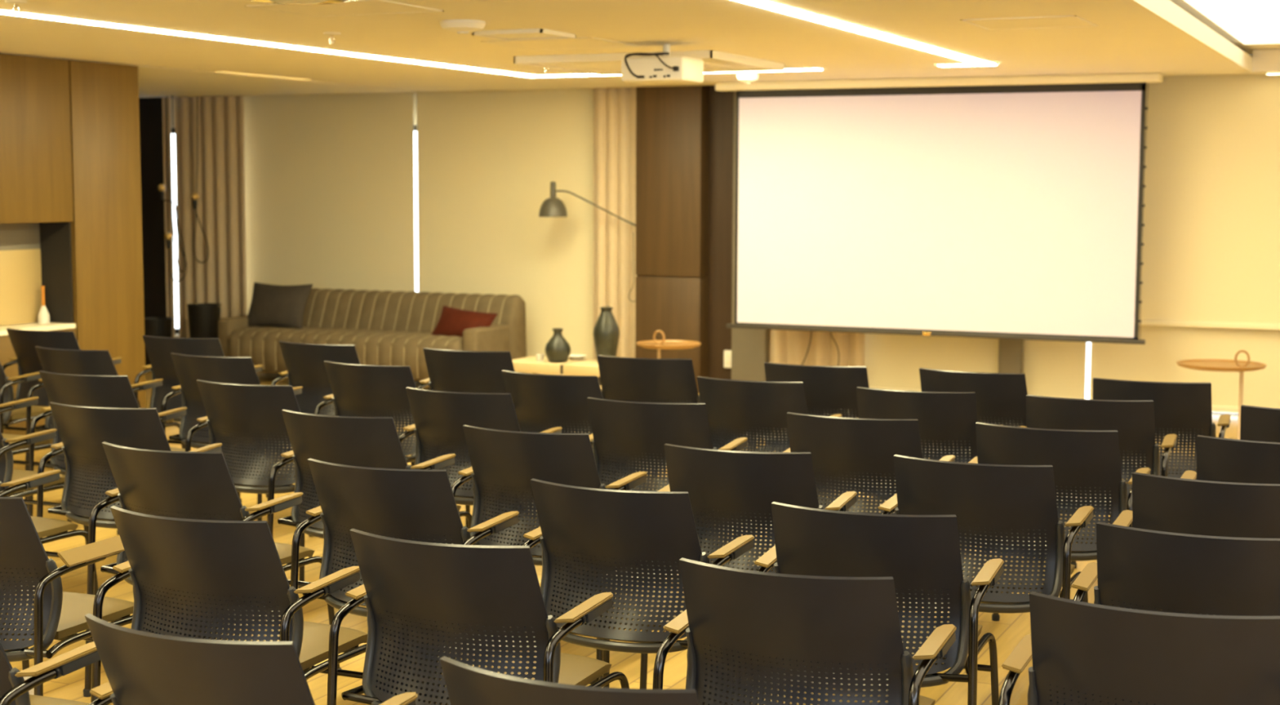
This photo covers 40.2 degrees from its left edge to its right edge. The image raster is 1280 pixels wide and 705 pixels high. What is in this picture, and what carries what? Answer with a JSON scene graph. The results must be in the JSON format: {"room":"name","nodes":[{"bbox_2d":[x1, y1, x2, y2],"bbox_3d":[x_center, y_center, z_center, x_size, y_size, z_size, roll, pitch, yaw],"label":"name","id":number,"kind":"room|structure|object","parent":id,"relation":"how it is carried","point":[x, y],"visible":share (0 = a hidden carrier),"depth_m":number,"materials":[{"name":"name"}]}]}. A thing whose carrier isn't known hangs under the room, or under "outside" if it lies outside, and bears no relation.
{"room":"lecture hall","nodes":[
{"label":"lecture hall","id":0,"kind":"room"},
{"bbox_2d":[0,222,39,250],"bbox_3d":[-4.740,-0.345,9.380,0.225,0.634,4.005,3,6,24],"label":"wall niche","id":1,"kind":"object","parent":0,"point":[26,236],"depth_m":10.96,"materials":[{"name":"grey paint"}]},
{"bbox_2d":[40,222,73,323],"bbox_3d":[-3.698,-0.507,11.093,0.240,0.634,0.016,3,6,24],"label":"wall","id":2,"kind":"structure","parent":0,"point":[55,246],"depth_m":11.08,"materials":[{"name":"brown wood"}]},
{"bbox_2d":[0,248,41,326],"bbox_3d":[-4.628,-0.256,9.342,0.012,0.465,3.955,3,6,24],"label":"backsplash","id":3,"kind":"structure","parent":2,"relation":"attached to","point":[20,270],"depth_m":10.96,"materials":[{"name":"brown paint"}]},
{"bbox_2d":[138,97,166,317],"bbox_3d":[-5.069,-1.211,16.483,1.511,2.520,0.020,3,6,24],"label":"panel","id":4,"kind":"object","parent":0,"point":[150,109],"visible":0.07,"depth_m":16.21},
{"bbox_2d":[0,52,417,97],"bbox_3d":[-7.452,-1.611,7.978,4.530,0.100,16.980,3,6,24],"label":"ceiling","id":5,"kind":"structure","parent":0,"point":[153,82],"depth_m":13.86,"materials":[{"name":"paint"}]},
{"bbox_2d":[157,96,186,272],"bbox_3d":[-4.205,-1.507,15.697,0.288,1.573,0.072,3,6,24],"label":"pendant bulb","id":6,"kind":"object","parent":5,"relation":"hanging from","point":[162,188],"visible":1,"depth_m":15.71,"materials":[{"name":"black metal"}]},
{"bbox_2d":[164,95,186,281],"bbox_3d":[-4.137,-1.454,15.560,0.235,1.652,0.072,3,6,24],"label":"pendant bulb","id":7,"kind":"object","parent":5,"relation":"hanging from","point":[168,236],"visible":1,"depth_m":15.59,"materials":[{"name":"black metal"}]},
{"bbox_2d":[190,96,208,263],"bbox_3d":[-3.952,-1.547,15.688,0.180,1.491,0.072,3,6,24],"label":"pendant bulb","id":8,"kind":"object","parent":5,"relation":"hanging from","point":[194,196],"visible":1,"depth_m":15.71,"materials":[{"name":"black metal"}]},
{"bbox_2d":[4,368,1238,704],"bbox_3d":[-2.160,1.103,6.275,15.800,0.100,17.800,3,6,24],"label":"floor","id":9,"kind":"structure","parent":0,"point":[1008,632],"depth_m":6.46,"materials":[{"name":"brown wood"}]},
{"bbox_2d":[0,362,47,433],"bbox_3d":[-3.440,0.336,9.320,0.632,0.832,0.619,3,6,24],"label":"chair","id":10,"kind":"object","parent":9,"relation":"on","point":[6,390],"visible":0.57,"depth_m":9.08,"materials":[{"name":"brown plastic"}]},
{"bbox_2d":[0,396,71,522],"bbox_3d":[-3.103,0.445,8.205,0.632,0.832,0.619,3,6,24],"label":"chair","id":11,"kind":"object","parent":9,"relation":"on","point":[23,403],"visible":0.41,"depth_m":8.11,"materials":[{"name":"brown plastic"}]},
{"bbox_2d":[0,328,76,450],"bbox_3d":[-4.709,0.370,9.431,0.700,0.735,4.000,3,6,24],"label":"base cabinet","id":12,"kind":"object","parent":9,"relation":"on","point":[6,351],"visible":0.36,"depth_m":10.57,"materials":[{"name":"brown wood"}]},
{"bbox_2d":[0,322,75,336],"bbox_3d":[-4.526,-0.003,9.306,0.305,0.028,3.990,3,6,24],"label":"countertop","id":13,"kind":"structure","parent":12,"relation":"on","point":[36,326],"depth_m":10.86,"materials":[{"name":"beige paint"}]},
{"bbox_2d":[37,285,49,323],"bbox_3d":[-3.778,-0.305,11.082,0.072,0.236,0.072,3,6,24],"label":"bottle","id":14,"kind":"object","parent":13,"relation":"on","point":[43,317],"visible":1,"depth_m":11.07,"materials":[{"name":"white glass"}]},
{"bbox_2d":[0,429,88,545],"bbox_3d":[-2.669,0.548,7.157,0.632,0.832,0.619,3,6,24],"label":"chair","id":15,"kind":"object","parent":9,"relation":"on","point":[7,474],"visible":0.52,"depth_m":6.97,"materials":[{"name":"brown plastic"}]},
{"bbox_2d":[0,469,98,595],"bbox_3d":[-2.323,0.646,6.159,0.632,0.832,0.619,3,6,24],"label":"chair","id":16,"kind":"object","parent":9,"relation":"on","point":[53,530],"visible":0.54,"depth_m":6.13,"materials":[{"name":"brown plastic"}]},
{"bbox_2d":[0,641,100,704],"bbox_3d":[-1.468,0.867,3.904,0.632,0.832,0.619,3,6,24],"label":"chair","id":17,"kind":"object","parent":9,"relation":"on","point":[14,690],"visible":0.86,"depth_m":3.66,"materials":[{"name":"black plastic"}]},
{"bbox_2d":[0,497,133,696],"bbox_3d":[-1.743,0.764,4.957,0.648,0.832,0.622,3,6,24],"label":"chair","id":18,"kind":"object","parent":9,"relation":"on","point":[34,606],"visible":0.94,"depth_m":4.71,"materials":[{"name":"brown plastic"}]},
{"bbox_2d":[2,328,140,408],"bbox_3d":[-3.267,0.265,10.061,0.632,0.832,0.619,3,6,24],"label":"chair","id":19,"kind":"object","parent":9,"relation":"on","point":[24,342],"visible":0.3,"depth_m":9.84,"materials":[{"name":"black plastic"}]},
{"bbox_2d":[55,59,146,408],"bbox_3d":[-3.745,-0.667,11.457,0.700,2.416,0.630,3,6,24],"label":"wood wall panel","id":20,"kind":"object","parent":9,"relation":"on","point":[106,226],"visible":0.53,"depth_m":11.28,"materials":[{"name":"brown wood"}]},
{"bbox_2d":[24,346,185,508],"bbox_3d":[-2.730,0.372,8.977,0.632,0.832,0.619,3,6,26],"label":"chair","id":21,"kind":"object","parent":9,"relation":"on","point":[72,362],"visible":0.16,"depth_m":8.71,"materials":[{"name":"brown plastic"}]},
{"bbox_2d":[27,370,187,535],"bbox_3d":[-2.323,0.482,7.851,0.632,0.832,0.619,3,6,24],"label":"chair","id":22,"kind":"object","parent":9,"relation":"on","point":[82,390],"visible":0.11,"depth_m":7.58,"materials":[{"name":"brown plastic"}]},
{"bbox_2d":[36,401,242,538],"bbox_3d":[-1.914,0.588,6.772,0.632,0.832,0.619,2,6,22],"label":"chair","id":23,"kind":"object","parent":9,"relation":"on","point":[82,430],"visible":0.56,"depth_m":6.56,"materials":[{"name":"brown plastic"}]},
{"bbox_2d":[144,317,173,365],"bbox_3d":[-4.371,-0.091,15.775,0.320,0.433,0.320,3,6,24],"label":"planter","id":24,"kind":"object","parent":9,"relation":"on","point":[153,326],"visible":0.48,"depth_m":15.65,"materials":[{"name":"black plastic"}]},
{"bbox_2d":[162,97,174,337],"bbox_3d":[-4.338,-1.179,16.120,0.112,2.502,0.043,4,7,34],"label":"curtain","id":25,"kind":"object","parent":9,"relation":"on","point":[168,222],"visible":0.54,"depth_m":16.09,"materials":[{"name":"fabric"}]},
{"bbox_2d":[186,303,221,337],"bbox_3d":[-3.849,-0.138,15.477,0.295,0.586,0.295,-2,6,-21],"label":"planter","id":26,"kind":"object","parent":9,"relation":"on","point":[203,318],"visible":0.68,"depth_m":15.35,"materials":[{"name":"black plastic"}]},
{"bbox_2d":[133,335,279,453],"bbox_3d":[-2.381,0.308,9.648,0.632,0.832,0.619,2,6,21],"label":"chair","id":27,"kind":"object","parent":9,"relation":"on","point":[159,349],"visible":0.25,"depth_m":9.45,"materials":[{"name":"brown plastic"}]},
{"bbox_2d":[174,95,246,337],"bbox_3d":[-3.900,-1.159,15.922,0.788,2.502,0.064,3,6,24],"label":"curtain","id":28,"kind":"object","parent":9,"relation":"on","point":[221,279],"visible":0.68,"depth_m":15.88,"materials":[{"name":"fabric"}]},
{"bbox_2d":[83,441,341,697],"bbox_3d":[-1.397,0.690,5.740,0.632,0.832,0.619,3,6,26],"label":"chair","id":29,"kind":"object","parent":9,"relation":"on","point":[184,485],"visible":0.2,"depth_m":5.49,"materials":[{"name":"brown plastic"}]},
{"bbox_2d":[90,506,367,702],"bbox_3d":[-1.039,0.797,4.645,0.632,0.832,0.619,3,6,24],"label":"chair","id":30,"kind":"object","parent":9,"relation":"on","point":[208,580],"visible":0.62,"depth_m":4.41,"materials":[{"name":"brown plastic"}]},
{"bbox_2d":[160,352,302,520],"bbox_3d":[-1.962,0.405,8.663,0.632,0.832,0.619,3,6,25],"label":"chair","id":31,"kind":"object","parent":9,"relation":"on","point":[189,369],"visible":0.33,"depth_m":8.45,"materials":[{"name":"brown plastic"}]},
{"bbox_2d":[185,379,304,588],"bbox_3d":[-1.546,0.517,7.514,0.632,0.832,0.619,3,6,25],"label":"chair","id":32,"kind":"object","parent":9,"relation":"on","point":[247,420],"visible":0.63,"depth_m":7.28,"materials":[{"name":"brown plastic"}]},
{"bbox_2d":[84,613,417,704],"bbox_3d":[-0.747,0.906,3.520,0.632,0.832,0.619,3,6,25],"label":"chair","id":33,"kind":"object","parent":9,"relation":"on","point":[140,668],"visible":1,"depth_m":3.22,"materials":[{"name":"brown plastic"}]},
{"bbox_2d":[266,340,412,497],"bbox_3d":[-1.569,0.343,9.312,0.632,0.832,0.619,3,6,27],"label":"chair","id":34,"kind":"object","parent":9,"relation":"on","point":[304,362],"visible":0.46,"depth_m":9.10,"materials":[{"name":"brown plastic"}]},
{"bbox_2d":[266,408,471,538],"bbox_3d":[-0.990,0.612,6.551,0.632,0.832,0.619,3,6,26],"label":"chair","id":35,"kind":"object","parent":9,"relation":"on","point":[359,442],"visible":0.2,"depth_m":6.30,"materials":[{"name":"brown plastic"}]},
{"bbox_2d":[217,288,526,381],"bbox_3d":[-2.235,-0.120,14.530,2.490,0.744,0.965,3,6,24],"label":"sofa","id":36,"kind":"object","parent":9,"relation":"on","point":[385,327],"visible":0.67,"depth_m":14.42,"materials":[{"name":"beige fabric"}]},
{"bbox_2d":[247,282,312,328],"bbox_3d":[-3.063,-0.393,14.797,0.604,0.380,0.213,3,6,24],"label":"cushion","id":37,"kind":"object","parent":36,"relation":"on","point":[271,305],"visible":0.99,"depth_m":14.72,"materials":[{"name":"grey fabric"}]},
{"bbox_2d":[431,305,497,337],"bbox_3d":[-1.414,-0.216,14.017,0.541,0.293,0.202,3,6,29],"label":"cushion","id":38,"kind":"object","parent":36,"relation":"on","point":[452,322],"visible":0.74,"depth_m":13.96,"materials":[{"name":"red fabric"}]},
{"bbox_2d":[309,360,468,537],"bbox_3d":[-1.149,0.443,8.294,0.632,0.832,0.619,3,6,28],"label":"chair","id":39,"kind":"object","parent":9,"relation":"on","point":[357,390],"visible":0.34,"depth_m":8.04,"materials":[{"name":"brown plastic"}]},
{"bbox_2d":[290,457,519,617],"bbox_3d":[-0.680,0.723,5.422,0.632,0.832,0.619,3,6,25],"label":"chair","id":40,"kind":"object","parent":9,"relation":"on","point":[420,505],"visible":0.39,"depth_m":5.17,"materials":[{"name":"brown plastic"}]},
{"bbox_2d":[410,347,515,466],"bbox_3d":[-0.779,0.378,8.982,0.632,0.832,0.619,2,6,22],"label":"chair","id":41,"kind":"object","parent":9,"relation":"on","point":[448,371],"visible":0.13,"depth_m":8.72,"materials":[{"name":"brown plastic"}]},
{"bbox_2d":[326,528,629,704],"bbox_3d":[-0.378,0.826,4.360,0.632,0.832,0.619,3,6,24],"label":"chair","id":42,"kind":"object","parent":9,"relation":"on","point":[474,606],"visible":0.82,"depth_m":4.13,"materials":[{"name":"brown plastic"}]},
{"bbox_2d":[399,386,562,528],"bbox_3d":[-0.631,0.544,7.268,0.632,0.832,0.619,3,6,25],"label":"chair","id":43,"kind":"object","parent":9,"relation":"on","point":[439,417],"visible":0.34,"depth_m":7.04,"materials":[{"name":"brown plastic"}]},
{"bbox_2d":[511,356,601,385],"bbox_3d":[-0.527,0.248,12.729,0.839,0.370,0.432,3,6,24],"label":"coffee table","id":44,"kind":"object","parent":9,"relation":"on","point":[528,364],"visible":0.39,"depth_m":12.55,"materials":[{"name":"beige paint"}]},
{"bbox_2d":[544,328,570,363],"bbox_3d":[-0.594,-0.053,12.650,0.188,0.243,0.188,3,6,24],"label":"vase","id":45,"kind":"object","parent":44,"relation":"on","point":[557,349],"visible":1,"depth_m":12.59,"materials":[{"name":"grey ceramic"}]},
{"bbox_2d":[593,306,619,359],"bbox_3d":[-0.244,-0.132,12.678,0.196,0.398,0.186,3,6,24],"label":"vase","id":46,"kind":"object","parent":44,"relation":"on","point":[606,330],"visible":0.92,"depth_m":12.62,"materials":[{"name":"grey ceramic"}]},
{"bbox_2d":[451,424,665,679],"bbox_3d":[-0.288,0.652,6.164,0.632,0.832,0.619,3,6,25],"label":"chair","id":47,"kind":"object","parent":9,"relation":"on","point":[504,463],"visible":0.44,"depth_m":5.94,"materials":[{"name":"brown plastic"}]},
{"bbox_2d":[440,656,698,704],"bbox_3d":[-0.032,0.937,3.228,0.632,0.832,0.619,3,6,24],"label":"chair","id":48,"kind":"object","parent":9,"relation":"on","point":[466,685],"visible":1,"depth_m":2.93,"materials":[{"name":"brown plastic"}]},
{"bbox_2d":[501,369,655,476],"bbox_3d":[-0.288,0.483,7.907,0.632,0.832,0.619,3,6,28],"label":"chair","id":49,"kind":"object","parent":9,"relation":"on","point":[541,402],"visible":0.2,"depth_m":7.66,"materials":[{"name":"brown plastic"}]},
{"bbox_2d":[522,478,754,688],"bbox_3d":[0.013,0.759,5.073,0.632,0.832,0.619,3,6,25],"label":"chair","id":50,"kind":"object","parent":9,"relation":"on","point":[593,541],"visible":0.72,"depth_m":4.84,"materials":[{"name":"brown plastic"}]},
{"bbox_2d":[585,355,700,471],"bbox_3d":[0.104,0.413,8.642,0.632,0.832,0.619,2,6,21],"label":"chair","id":51,"kind":"object","parent":9,"relation":"on","point":[658,380],"visible":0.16,"depth_m":8.38,"materials":[{"name":"brown plastic"}]},
{"bbox_2d":[635,329,701,358],"bbox_3d":[0.212,0.121,13.021,0.486,0.572,0.486,3,6,24],"label":"side table","id":52,"kind":"object","parent":9,"relation":"on","point":[653,344],"visible":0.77,"depth_m":13.02,"materials":[{"name":"orange wood"}]},
{"bbox_2d":[635,340,701,349],"bbox_3d":[0.213,-0.057,13.003,0.486,0.032,0.486,3,6,24],"label":"tabletop","id":53,"kind":"object","parent":52,"relation":"on","point":[653,344],"depth_m":13.02,"materials":[{"name":"orange wood"}]},
{"bbox_2d":[586,397,752,533],"bbox_3d":[0.108,0.576,6.967,0.632,0.832,0.619,2,6,21],"label":"chair","id":54,"kind":"object","parent":9,"relation":"on","point":[626,437],"visible":0.38,"depth_m":6.74,"materials":[{"name":"brown plastic"}]},
{"bbox_2d":[639,443,857,688],"bbox_3d":[0.389,0.693,5.765,0.632,0.832,0.619,2,6,21],"label":"chair","id":55,"kind":"object","parent":9,"relation":"on","point":[731,492],"visible":0.42,"depth_m":5.53,"materials":[{"name":"brown plastic"}]},
{"bbox_2d":[697,376,847,535],"bbox_3d":[0.567,0.506,7.699,0.632,0.832,0.619,3,6,26],"label":"chair","id":56,"kind":"object","parent":9,"relation":"on","point":[756,411],"visible":0.39,"depth_m":7.46,"materials":[{"name":"brown plastic"}]},
{"bbox_2d":[652,558,956,704],"bbox_3d":[0.403,0.859,4.051,0.632,0.832,0.619,2,6,22],"label":"chair","id":57,"kind":"object","parent":9,"relation":"on","point":[753,637],"visible":0.99,"depth_m":3.82,"materials":[{"name":"brown plastic"}]},
{"bbox_2d":[746,362,869,535],"bbox_3d":[0.890,0.447,8.325,0.632,0.832,0.619,2,6,21],"label":"chair","id":58,"kind":"object","parent":9,"relation":"on","point":[829,391],"visible":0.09,"depth_m":8.05,"materials":[{"name":"brown plastic"}]},
{"bbox_2d":[768,329,864,366],"bbox_3d":[1.353,-0.912,13.561,0.834,2.502,0.078,3,6,24],"label":"curtain","id":59,"kind":"object","parent":9,"relation":"on","point":[785,347],"visible":0.11,"depth_m":13.62,"materials":[{"name":"fabric"}]},
{"bbox_2d":[769,412,955,537],"bbox_3d":[0.849,0.620,6.539,0.632,0.832,0.619,2,6,22],"label":"chair","id":60,"kind":"object","parent":9,"relation":"on","point":[846,452],"visible":0.4,"depth_m":6.30,"materials":[{"name":"brown plastic"}]},
{"bbox_2d":[754,502,1004,704],"bbox_3d":[0.655,0.792,4.747,0.632,0.832,0.619,2,6,21],"label":"chair","id":61,"kind":"object","parent":9,"relation":"on","point":[922,554],"visible":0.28,"depth_m":4.49,"materials":[{"name":"brown plastic"}]},
{"bbox_2d":[839,386,986,552],"bbox_3d":[1.198,0.542,7.348,0.632,0.832,0.619,2,6,21],"label":"chair","id":62,"kind":"object","parent":9,"relation":"on","point":[947,420],"visible":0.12,"depth_m":7.08,"materials":[{"name":"brown plastic"}]},
{"bbox_2d":[919,368,1028,558],"bbox_3d":[1.590,0.475,8.061,0.632,0.832,0.619,3,6,28],"label":"chair","id":63,"kind":"object","parent":9,"relation":"on","point":[1001,397],"visible":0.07,"depth_m":7.78,"materials":[{"name":"brown plastic"}]},
{"bbox_2d":[877,454,1093,617],"bbox_3d":[1.098,0.718,5.535,0.632,0.832,0.619,3,6,24],"label":"chair","id":64,"kind":"object","parent":9,"relation":"on","point":[1011,506],"visible":0.55,"depth_m":5.29,"materials":[{"name":"brown plastic"}]},
{"bbox_2d":[960,422,1151,621],"bbox_3d":[1.491,0.647,6.274,0.632,0.832,0.619,3,6,24],"label":"chair","id":65,"kind":"object","parent":9,"relation":"on","point":[1086,464],"visible":0.34,"depth_m":6.01,"materials":[{"name":"brown plastic"}]},
{"bbox_2d":[1005,395,1177,593],"bbox_3d":[1.838,0.569,7.099,0.632,0.832,0.619,2,6,21],"label":"chair","id":66,"kind":"object","parent":9,"relation":"on","point":[1133,420],"visible":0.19,"depth_m":6.83,"materials":[{"name":"brown plastic"}]},
{"bbox_2d":[998,591,1279,704],"bbox_3d":[1.114,0.892,3.730,0.632,0.832,0.619,3,6,24],"label":"chair","id":67,"kind":"object","parent":9,"relation":"on","point":[1081,653],"visible":1,"depth_m":3.47,"materials":[{"name":"brown plastic"}]},
{"bbox_2d":[1071,377,1231,568],"bbox_3d":[2.263,0.510,7.718,0.632,0.832,0.619,2,6,21],"label":"chair","id":68,"kind":"object","parent":9,"relation":"on","point":[1184,410],"visible":0.3,"depth_m":7.46,"materials":[{"name":"brown plastic"}]},
{"bbox_2d":[1071,521,1279,616],"bbox_3d":[1.444,0.822,4.473,0.632,0.832,0.619,3,6,24],"label":"chair","id":69,"kind":"object","parent":9,"relation":"on","point":[1135,568],"visible":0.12,"depth_m":4.22,"materials":[{"name":"brown plastic"}]},
{"bbox_2d":[1112,471,1279,538],"bbox_3d":[1.744,0.750,5.222,0.632,0.832,0.619,3,6,24],"label":"chair","id":70,"kind":"object","parent":9,"relation":"on","point":[1159,503],"visible":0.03,"depth_m":4.96,"materials":[{"name":"brown plastic"}]},
{"bbox_2d":[1176,350,1266,439],"bbox_3d":[3.735,0.282,11.268,0.556,0.612,0.556,3,6,24],"label":"side table","id":71,"kind":"object","parent":9,"relation":"on","point":[1208,365],"visible":0.77,"depth_m":11.21,"materials":[{"name":"orange wood"}]},
{"bbox_2d":[1176,359,1266,372],"bbox_3d":[3.735,0.085,11.249,0.556,0.032,0.556,3,6,24],"label":"tabletop","id":72,"kind":"object","parent":71,"relation":"on","point":[1208,365],"depth_m":11.23,"materials":[{"name":"orange wood"}]},
{"bbox_2d":[1180,435,1279,484],"bbox_3d":[2.171,0.679,5.975,0.632,0.832,0.619,3,6,24],"label":"chair","id":73,"kind":"object","parent":9,"relation":"on","point":[1218,459],"visible":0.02,"depth_m":5.75,"materials":[{"name":"brown plastic"}]},
{"bbox_2d":[1228,404,1279,442],"bbox_3d":[2.593,0.602,6.779,0.632,0.832,0.619,3,6,24],"label":"chair","id":74,"kind":"object","parent":9,"relation":"on","point":[1258,424],"visible":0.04,"depth_m":6.59,"materials":[{"name":"brown plastic"}]},
{"bbox_2d":[0,0,1254,91],"bbox_3d":[-2.312,-1.369,5.657,6.620,0.100,16.980,3,6,24],"label":"ceiling","id":75,"kind":"structure","parent":0,"point":[1130,36],"depth_m":9.25,"materials":[{"name":"paint"}]},
{"bbox_2d":[250,0,355,4],"bbox_3d":[-1.394,-1.439,7.103,0.520,0.034,0.520,3,6,24],"label":"ceiling vent","id":76,"kind":"object","parent":75,"relation":"in","point":[281,2],"visible":1,"depth_m":7.16,"materials":[{"name":"silver metal"}]},
{"bbox_2d":[244,0,444,17],"bbox_3d":[-1.290,-1.508,7.669,0.681,0.004,0.528,3,6,24],"label":"access panel","id":77,"kind":"object","parent":75,"relation":"attached to","point":[357,7],"visible":0.91,"depth_m":7.67,"materials":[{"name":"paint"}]},
{"bbox_2d":[0,9,822,77],"bbox_3d":[-1.899,-1.491,7.479,2.196,0.006,10.246,3,6,24],"label":"light strip","id":78,"kind":"object","parent":75,"relation":"attached to","point":[4,12],"visible":0.76,"depth_m":9.66,"materials":[{"name":"white"}]},
{"bbox_2d":[440,19,485,34],"bbox_3d":[-0.840,-1.541,8.297,0.216,0.057,0.216,3,6,24],"label":"smoke detector","id":79,"kind":"object","parent":75,"relation":"attached to","point":[460,26],"visible":1,"depth_m":8.22,"materials":[{"name":"white plastic"}]},
{"bbox_2d":[417,88,593,359],"bbox_3d":[-1.021,-1.091,14.748,1.981,2.426,0.048,3,6,24],"label":"roller blind","id":80,"kind":"object","parent":75,"relation":"hanging from","point":[488,161],"visible":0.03,"depth_m":14.76,"materials":[{"name":"fabric"}]},
{"bbox_2d":[471,28,576,40],"bbox_3d":[-0.587,-1.618,8.906,0.396,0.020,0.378,3,6,24],"label":"ceiling plate","id":81,"kind":"object","parent":75,"relation":"attached to","point":[530,33],"visible":0.94,"depth_m":8.88,"materials":[{"name":"white plastic"}]},
{"bbox_2d":[592,87,637,359],"bbox_3d":[-0.196,-0.985,14.260,0.443,2.502,0.064,3,6,24],"label":"curtain","id":82,"kind":"object","parent":75,"relation":"hanging from","point":[614,108],"visible":0.61,"depth_m":14.23,"materials":[{"name":"fabric"}]},
{"bbox_2d":[513,49,784,75],"bbox_3d":[0.079,-1.791,10.848,1.291,0.045,1.226,3,6,24],"label":"ceiling panel","id":83,"kind":"object","parent":75,"relation":"attached to","point":[714,61],"visible":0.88,"depth_m":10.61,"materials":[{"name":"white plastic"}]},
{"bbox_2d":[570,61,732,70],"bbox_3d":[0.079,-1.792,10.848,0.774,0.022,0.736,3,6,24],"label":"grille","id":84,"kind":"object","parent":83,"relation":"attached to","point":[607,64],"depth_m":10.82,"materials":[{"name":"white plastic"}]},
{"bbox_2d":[621,44,703,84],"bbox_3d":[0.120,-1.584,9.569,0.370,0.210,0.360,3,6,24],"label":"projector","id":85,"kind":"object","parent":75,"relation":"hanging from","point":[666,68],"visible":1,"depth_m":9.46,"materials":[{"name":"white plastic"}]},
{"bbox_2d":[736,71,759,84],"bbox_3d":[0.742,-1.891,12.058,0.156,0.075,0.156,3,6,24],"label":"smoke detector","id":86,"kind":"object","parent":75,"relation":"attached to","point":[747,77],"visible":0.98,"depth_m":12.00,"materials":[{"name":"white plastic"}]},
{"bbox_2d":[733,0,996,66],"bbox_3d":[-0.001,-1.399,6.594,0.356,0.006,10.196,3,6,24],"label":"light strip","id":87,"kind":"object","parent":75,"relation":"attached to","point":[760,3],"visible":1,"depth_m":8.65,"materials":[{"name":"white"}]},
{"bbox_2d":[715,72,1163,344],"bbox_3d":[2.073,-1.050,12.700,3.260,1.861,0.130,3,6,24],"label":"projection screen","id":88,"kind":"object","parent":75,"relation":"hanging from","point":[1008,207],"visible":1,"depth_m":12.63,"materials":[{"name":"white fabric"}]},
{"bbox_2d":[960,15,1097,30],"bbox_3d":[1.841,-1.554,8.253,0.533,0.004,0.554,3,6,24],"label":"access panel","id":89,"kind":"object","parent":75,"relation":"attached to","point":[1063,21],"visible":1,"depth_m":8.23,"materials":[{"name":"paint"}]},
{"bbox_2d":[635,85,709,393],"bbox_3d":[0.298,-0.958,14.059,0.560,2.520,0.380,3,6,24],"label":"wall column","id":90,"kind":"structure","parent":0,"point":[673,122],"depth_m":13.87,"materials":[{"name":"brown wood"}]},
{"bbox_2d":[538,181,635,226],"bbox_3d":[-0.412,-1.180,14.067,0.823,0.387,0.231,1,6,12],"label":"wall lamp","id":91,"kind":"object","parent":90,"relation":"attached to","point":[552,206],"visible":1,"depth_m":14.07,"materials":[{"name":"grey metal"}]},
{"bbox_2d":[170,54,1253,375],"bbox_3d":[1.389,-1.081,13.909,15.800,2.800,0.250,3,6,24],"label":"wall","id":92,"kind":"structure","parent":0,"point":[415,94],"depth_m":15.21,"materials":[{"name":"paint"}]},
{"bbox_2d":[731,91,768,381],"bbox_3d":[0.913,-0.935,13.836,0.285,2.520,0.280,3,6,24],"label":"trim","id":93,"kind":"structure","parent":92,"relation":"attached to","point":[749,347],"depth_m":13.79,"materials":[{"name":"grey paint"}]},
{"bbox_2d":[707,85,733,379],"bbox_3d":[0.693,-0.949,13.974,0.230,2.520,0.210,3,6,24],"label":"panel","id":94,"kind":"object","parent":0,"point":[721,103],"visible":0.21,"depth_m":13.88,"materials":[{"name":"brown wood"}]},
{"bbox_2d":[998,338,1023,373],"bbox_3d":[2.760,-0.841,12.931,0.170,2.520,0.070,3,6,24],"label":"trim","id":95,"kind":"structure","parent":0,"point":[1010,351],"depth_m":12.98,"materials":[{"name":"grey paint"}]},
{"bbox_2d":[1169,0,1279,54],"bbox_3d":[-0.287,-1.470,4.928,11.500,0.145,17.350,3,6,24],"label":"frame","id":96,"kind":"structure","parent":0,"point":[1182,4],"depth_m":10.52,"materials":[{"name":"paint"}]},
{"bbox_2d":[864,333,1086,399],"bbox_3d":[2.473,-0.896,13.173,1.794,2.486,0.048,3,6,24],"label":"roller blind","id":97,"kind":"object","parent":96,"relation":"hanging from","point":[1053,369],"visible":0.13,"depth_m":13.26,"materials":[{"name":"fabric"}]},
{"bbox_2d":[1088,324,1279,413],"bbox_3d":[5.772,-0.741,11.705,5.378,2.491,0.048,3,6,24],"label":"roller blind","id":98,"kind":"object","parent":96,"relation":"hanging from","point":[1154,361],"visible":0.1,"depth_m":12.57,"materials":[{"name":"fabric"}]},
{"bbox_2d":[1138,73,1279,329],"bbox_3d":[5.811,-1.033,11.571,5.222,1.884,0.048,3,6,24],"label":"roller blind","id":99,"kind":"object","parent":96,"relation":"hanging from","point":[1211,249],"visible":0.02,"depth_m":12.37,"materials":[{"name":"fabric"}]},
{"bbox_2d":[1184,0,1279,44],"bbox_3d":[3.682,-1.472,5.903,4.075,0.011,10.000,3,6,24],"label":"ceiling light","id":100,"kind":"object","parent":96,"relation":"attached to","point":[1249,21],"visible":1,"depth_m":9.42,"materials":[{"name":"white plastic"}]},
{"bbox_2d":[1252,48,1279,74],"bbox_3d":[6.266,-1.889,11.039,4.530,0.145,0.280,3,6,24],"label":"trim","id":101,"kind":"structure","parent":96,"relation":"attached to","point":[1264,61],"depth_m":11.81,"materials":[{"name":"paint"}]},
{"bbox_3d":[-7.480,-1.808,8.176,4.300,0.145,17.350,3,6,24],"label":"ceiling","id":102,"kind":"structure","parent":0,"visible":0},
{"bbox_2d":[243,92,414,315],"bbox_3d":[-2.799,-1.174,15.551,1.853,2.426,0.048,3,6,24],"label":"roller blind","id":103,"kind":"object","parent":102,"relation":"hanging from","point":[329,178],"visible":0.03,"depth_m":15.50,"materials":[{"name":"fabric"}]},
{"bbox_3d":[-6.835,-0.137,5.851,0.230,2.420,13.380,3,6,24],"label":"wall","id":104,"kind":"structure","parent":0,"visible":0},
{"bbox_2d":[0,53,73,223],"bbox_3d":[-4.704,-1.166,9.282,0.700,1.011,4.000,3,6,24],"label":"upper cabinet","id":105,"kind":"object","parent":104,"relation":"attached to","point":[36,160],"visible":1,"depth_m":10.66,"materials":[{"name":"brown wood"}]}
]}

